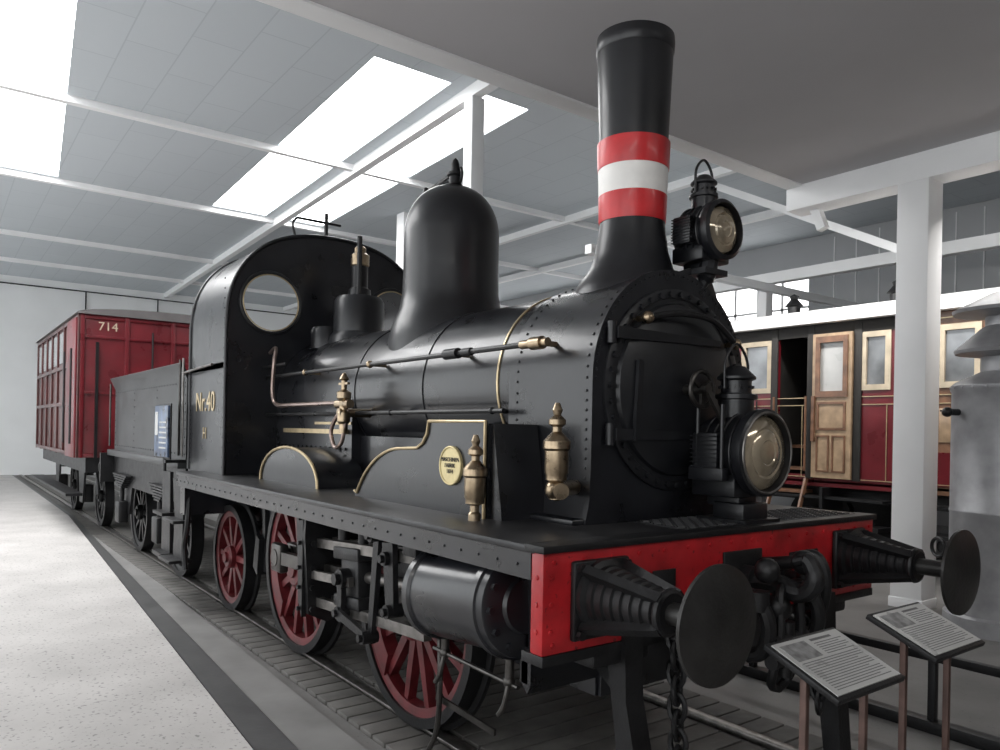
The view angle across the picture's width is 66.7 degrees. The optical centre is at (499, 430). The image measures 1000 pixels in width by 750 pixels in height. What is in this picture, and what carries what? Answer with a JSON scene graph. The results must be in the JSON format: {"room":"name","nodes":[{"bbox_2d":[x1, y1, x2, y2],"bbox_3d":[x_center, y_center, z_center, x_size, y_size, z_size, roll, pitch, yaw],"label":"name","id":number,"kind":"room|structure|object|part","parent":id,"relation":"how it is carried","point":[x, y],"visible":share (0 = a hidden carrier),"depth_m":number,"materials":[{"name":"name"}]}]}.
{"room":"museum","nodes":[
{"label":"museum","id":0,"kind":"room"},
{"bbox_2d":[0,475,252,749],"bbox_3d":[-7.582,1.532,7.665,6.950,0.035,36.900,1,0,-37],"label":"floor","id":1,"kind":"structure","parent":0,"point":[83,666],"depth_m":5.35,"materials":[{"name":"grey concrete"}]},
{"bbox_2d":[0,274,296,475],"bbox_3d":[-11.277,-1.742,26.767,24.000,6.440,0.200,1,0,-37],"label":"wall","id":2,"kind":"structure","parent":0,"point":[28,314],"depth_m":24.01,"materials":[{"name":"white paint"}]},
{"bbox_2d":[0,282,295,314],"bbox_3d":[-12.342,-4.168,25.748,19.000,0.770,0.040,1,0,-37],"label":"trim","id":3,"kind":"structure","parent":2,"relation":"attached to","point":[0,282],"depth_m":25.34,"materials":[{"name":"metal"}]},
{"bbox_2d":[0,0,999,308],"bbox_3d":[-1.505,-4.675,11.430,21.200,0.200,36.000,1,0,-37],"label":"ceiling","id":4,"kind":"structure","parent":0,"point":[251,69],"depth_m":13.02,"materials":[{"name":"white paint"}]},
{"bbox_2d":[0,88,65,174],"bbox_3d":[-8.774,-4.759,11.104,4.502,0.030,4.020,1,0,-37],"label":"window","id":5,"kind":"structure","parent":4,"relation":"attached to","point":[31,127],"depth_m":11.99,"materials":[{"name":"white glass"}]},
{"bbox_2d":[0,0,76,90],"bbox_3d":[-6.599,-4.718,7.573,4.493,0.030,3.920,1,0,-37],"label":"window","id":6,"kind":"structure","parent":4,"relation":"attached to","point":[36,36],"depth_m":9.10,"materials":[{"name":"white glass"}]},
{"bbox_2d":[214,153,330,213],"bbox_3d":[-4.364,-4.675,14.399,1.119,0.030,4.068,1,0,-34],"label":"window","id":7,"kind":"structure","parent":4,"relation":"attached to","point":[275,178],"depth_m":14.31,"materials":[{"name":"white glass"}]},
{"bbox_2d":[293,175,394,224],"bbox_3d":[-3.263,-4.654,15.222,0.969,0.030,4.062,1,0,-34],"label":"window","id":8,"kind":"structure","parent":4,"relation":"attached to","point":[362,188],"depth_m":15.13,"materials":[{"name":"white glass"}]},
{"bbox_2d":[280,57,448,158],"bbox_3d":[-2.110,-4.631,11.116,1.119,0.030,3.668,1,0,-34],"label":"window","id":9,"kind":"structure","parent":4,"relation":"attached to","point":[381,92],"depth_m":10.85,"materials":[{"name":"white glass"}]},
{"bbox_2d":[0,77,785,310],"bbox_3d":[-1.568,-4.506,11.510,20.800,0.180,35.800,1,0,-37],"label":"beam","id":10,"kind":"structure","parent":4,"relation":"attached to","point":[454,105],"depth_m":14.69,"materials":[{"name":"white paint"}]},
{"bbox_2d":[375,95,524,175],"bbox_3d":[-1.008,-4.610,11.939,0.969,0.030,3.662,1,0,-34],"label":"window","id":11,"kind":"structure","parent":4,"relation":"attached to","point":[448,136],"depth_m":12.04,"materials":[{"name":"white glass"}]},
{"bbox_2d":[26,475,999,749],"bbox_3d":[-0.806,1.770,12.668,24.000,0.220,37.000,1,0,-37],"label":"floor","id":12,"kind":"structure","parent":0,"point":[974,696],"depth_m":4.99,"materials":[{"name":"grey concrete"}]},
{"bbox_2d":[13,475,297,749],"bbox_3d":[-4.838,1.587,9.080,0.521,0.030,35.929,1,0,-35],"label":"floor strip","id":13,"kind":"object","parent":12,"relation":"on","point":[260,733],"visible":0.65,"depth_m":5.10,"materials":[{"name":"grey concrete"}]},
{"bbox_2d":[396,212,407,268],"bbox_3d":[-2.039,-1.464,16.071,0.320,6.240,0.320,1,0,-37],"label":"shaft","id":14,"kind":"object","parent":12,"relation":"on","point":[401,217],"visible":0.13,"depth_m":15.95,"materials":[{"name":"white paint"}]},
{"bbox_2d":[14,474,854,749],"bbox_3d":[-6.511,1.550,13.624,2.040,0.040,26.635,1,0,-37],"label":"railway track","id":15,"kind":"object","parent":12,"relation":"on","point":[566,717],"visible":0.48,"depth_m":4.72,"materials":[{"name":"metal"}]},
{"bbox_2d":[31,309,205,525],"bbox_3d":[-6.592,-0.156,13.729,2.724,3.372,5.770,1,0,-37],"label":"carriage","id":16,"kind":"object","parent":15,"relation":"on","point":[77,361],"visible":0.5,"depth_m":11.49,"materials":[{"name":"red paint"},{"name":"dark iron"},{"name":"glass"}]},
{"bbox_3d":[-6.413,-0.638,11.378,0.040,2.040,0.900,1,0,-37],"label":"step panel","id":17,"kind":"part","parent":16,"relation":"part of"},
{"bbox_2d":[99,360,204,575],"bbox_3d":[-3.558,0.438,9.619,2.300,2.302,4.240,1,0,-37],"label":"tender","id":18,"kind":"object","parent":15,"relation":"on","point":[145,459],"visible":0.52,"depth_m":8.81,"materials":[{"name":"metal"}]},
{"bbox_3d":[-3.565,0.772,9.619,2.300,0.870,4.240,1,0,-37],"label":"tender frame","id":19,"kind":"part","parent":18,"relation":"part of","materials":[{"name":"metal"}]},
{"bbox_2d":[154,403,185,470],"bbox_3d":[-3.259,0.062,7.547,0.213,0.660,0.570,1,0,-37],"label":"poster","id":20,"kind":"object","parent":18,"relation":"attached to","point":[163,412],"depth_m":7.52,"materials":[{"name":"paper"}]},
{"bbox_2d":[158,20,980,749],"bbox_3d":[-0.396,-0.214,5.471,2.485,3.778,6.219,1,0,-37],"label":"steam locomotive","id":21,"kind":"object","parent":15,"relation":"on","point":[564,487],"visible":0.97,"depth_m":3.85,"materials":[{"name":"metal"}]},
{"bbox_3d":[-0.250,0.175,3.848,0.018,0.202,0.202,1,0,-37],"label":"maker plate","id":22,"kind":"part","parent":21,"relation":"part of","materials":[{"name":"gold metal"}]},
{"bbox_3d":[0.896,-0.203,3.760,1.000,1.000,0.085,1,0,-37],"label":"smokebox door","id":23,"kind":"part","parent":21,"relation":"part of","materials":[{"name":"black metal"}]},
{"bbox_3d":[0.972,-0.511,3.744,0.680,0.139,0.066,1,0,-37],"label":"handrail","id":24,"kind":"part","parent":21,"relation":"part of","materials":[{"name":"metal"}]},
{"bbox_3d":[1.292,0.439,3.881,1.400,0.011,0.320,1,0,-37],"label":"checker plate","id":25,"kind":"part","parent":21,"relation":"part of","materials":[{"name":"metal"}]},
{"bbox_2d":[463,95,484,195],"bbox_3d":[-0.395,-1.353,10.060,0.220,6.080,0.220,1,0,-37],"label":"shaft","id":26,"kind":"object","parent":12,"relation":"on","point":[474,106],"visible":0.25,"depth_m":9.98,"materials":[{"name":"white paint"}]},
{"bbox_2d":[756,291,772,502],"bbox_3d":[5.122,-0.527,14.818,0.240,4.640,0.240,1,0,-37],"label":"column","id":27,"kind":"structure","parent":12,"relation":"on","point":[764,299],"depth_m":14.73,"materials":[{"name":"white paint"}]},
{"bbox_2d":[763,627,905,749],"bbox_3d":[1.053,1.195,2.402,0.400,1.041,0.260,1,0,-37],"label":"information sign","id":28,"kind":"object","parent":12,"relation":"on","point":[828,661],"visible":1,"depth_m":2.37,"materials":[{"name":"paper"}]},
{"bbox_2d":[779,641,822,661],"bbox_3d":[0.949,0.693,2.392,0.135,0.030,0.069,1,0,-37],"label":"picture","id":29,"kind":"object","parent":28,"relation":"on","point":[797,651],"depth_m":2.39},
{"bbox_3d":[1.060,0.735,2.405,0.400,0.121,0.253,1,0,-37],"label":"frame","id":30,"kind":"part","parent":28,"relation":"part of","materials":[{"name":"metal"}]},
{"bbox_2d":[803,634,890,689],"bbox_3d":[1.063,0.721,2.402,0.320,0.082,0.192,1,0,-37],"label":"print","id":31,"kind":"object","parent":28,"relation":"attached to","point":[838,662],"depth_m":2.39},
{"bbox_2d":[739,629,999,749],"bbox_3d":[2.868,1.520,3.925,0.090,0.460,3.800,1,0,-37],"label":"rail","id":32,"kind":"object","parent":12,"relation":"on","point":[930,723],"visible":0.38,"depth_m":4.40,"materials":[{"name":"metal"}]},
{"bbox_2d":[888,177,942,608],"bbox_3d":[4.209,-0.364,7.684,0.330,4.280,0.330,1,0,-37],"label":"column","id":33,"kind":"structure","parent":12,"relation":"on","point":[919,202],"depth_m":7.57,"materials":[{"name":"white paint"}]},
{"bbox_2d":[866,602,984,749],"bbox_3d":[1.584,1.205,2.837,0.400,1.041,0.261,1,0,-37],"label":"information sign","id":34,"kind":"object","parent":12,"relation":"on","point":[916,626],"visible":1,"depth_m":2.80,"materials":[{"name":"paper"}]},
{"bbox_2d":[880,612,915,628],"bbox_3d":[1.479,0.703,2.826,0.135,0.030,0.069,1,0,-37],"label":"picture","id":35,"kind":"object","parent":34,"relation":"on","point":[897,620],"depth_m":2.82},
{"bbox_3d":[1.591,0.745,2.839,0.400,0.121,0.253,1,0,-37],"label":"frame","id":36,"kind":"part","parent":34,"relation":"part of","materials":[{"name":"metal"}]},
{"bbox_2d":[902,607,972,650],"bbox_3d":[1.594,0.731,2.836,0.320,0.082,0.192,1,0,-37],"label":"print","id":37,"kind":"object","parent":34,"relation":"attached to","point":[929,629],"depth_m":2.82},
{"bbox_2d":[930,273,999,641],"bbox_3d":[4.470,0.051,6.748,1.010,3.460,0.920,1,0,-37],"label":"tank","id":38,"kind":"object","parent":12,"relation":"on","point":[974,497],"visible":0.91,"depth_m":6.59,"materials":[{"name":"metal"}]},
{"bbox_2d":[930,407,960,557],"bbox_3d":[3.977,0.456,6.754,0.186,1.340,0.190,1,0,-10],"label":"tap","id":39,"kind":"object","parent":38,"relation":"on","point":[947,411],"depth_m":6.77,"materials":[{"name":"metal"}]},
{"bbox_3d":[2.538,1.724,14.543,1.510,0.040,32.000,1,0,-37],"label":"railway track","id":40,"kind":"object","parent":12,"relation":"on","visible":0},
{"bbox_2d":[730,280,895,538],"bbox_3d":[3.644,-0.155,12.795,3.220,3.760,7.380,1,0,-37],"label":"carriage","id":41,"kind":"object","parent":40,"relation":"on","point":[828,373],"visible":0.37,"depth_m":9.97,"materials":[{"name":"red wood"}]},
{"bbox_3d":[4.362,-0.861,9.951,0.005,0.700,0.360,1,0,-37],"label":"door glass","id":42,"kind":"part","parent":41,"relation":"part of","materials":[{"name":"glass"}]},
{"bbox_3d":[4.344,-0.332,9.945,0.045,1.900,0.540,1,0,-37],"label":"compartment door","id":43,"kind":"part","parent":41,"relation":"part of","materials":[{"name":"brown wood"}]},
{"bbox_2d":[936,287,999,540],"bbox_3d":[8.239,-0.067,6.854,2.970,3.760,7.600,1,0,-37],"label":"carriage","id":44,"kind":"object","parent":40,"relation":"on","point":[954,332],"visible":0.27,"depth_m":8.83,"materials":[{"name":"brown wood"}]},
{"bbox_2d":[310,0,999,183],"bbox_3d":[2.120,-2.905,-0.231,12.700,0.200,12.540,1,0,-37],"label":"ceiling soffit","id":45,"kind":"structure","parent":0,"point":[800,91],"depth_m":5.76,"materials":[{"name":"white paint"}]},
{"bbox_2d":[256,0,999,216],"bbox_3d":[2.162,-2.779,-0.073,12.960,0.490,12.740,1,0,-37],"label":"ceiling beam","id":46,"kind":"structure","parent":45,"relation":"attached to","point":[979,155],"depth_m":7.28,"materials":[{"name":"white paint"}]},
{"bbox_2d":[501,198,999,525],"bbox_3d":[6.845,-1.394,17.715,0.200,6.440,36.000,1,0,-37],"label":"wall","id":47,"kind":"structure","parent":0,"point":[815,250],"depth_m":16.26,"materials":[{"name":"grey paint"}]},
{"bbox_2d":[500,183,999,307],"bbox_3d":[3.537,-3.346,15.341,8.000,2.170,35.800,1,0,-37],"label":"roof beam","id":48,"kind":"structure","parent":47,"relation":"attached to","point":[766,282],"depth_m":13.17,"materials":[{"name":"white metal"}]},
{"bbox_2d":[717,279,808,320],"bbox_3d":[2.196,-2.953,23.957,0.020,1.300,16.400,1,0,-37],"label":"window","id":49,"kind":"structure","parent":47,"relation":"in","point":[747,298],"depth_m":18.68,"materials":[{"name":"white glass"}]},
{"bbox_2d":[728,206,985,319],"bbox_3d":[7.257,-2.956,17.053,0.080,2.700,33.520,1,0,-37],"label":"trim","id":50,"kind":"structure","parent":47,"relation":"attached to","point":[783,309],"depth_m":16.84,"materials":[{"name":"white metal"}]}
]}

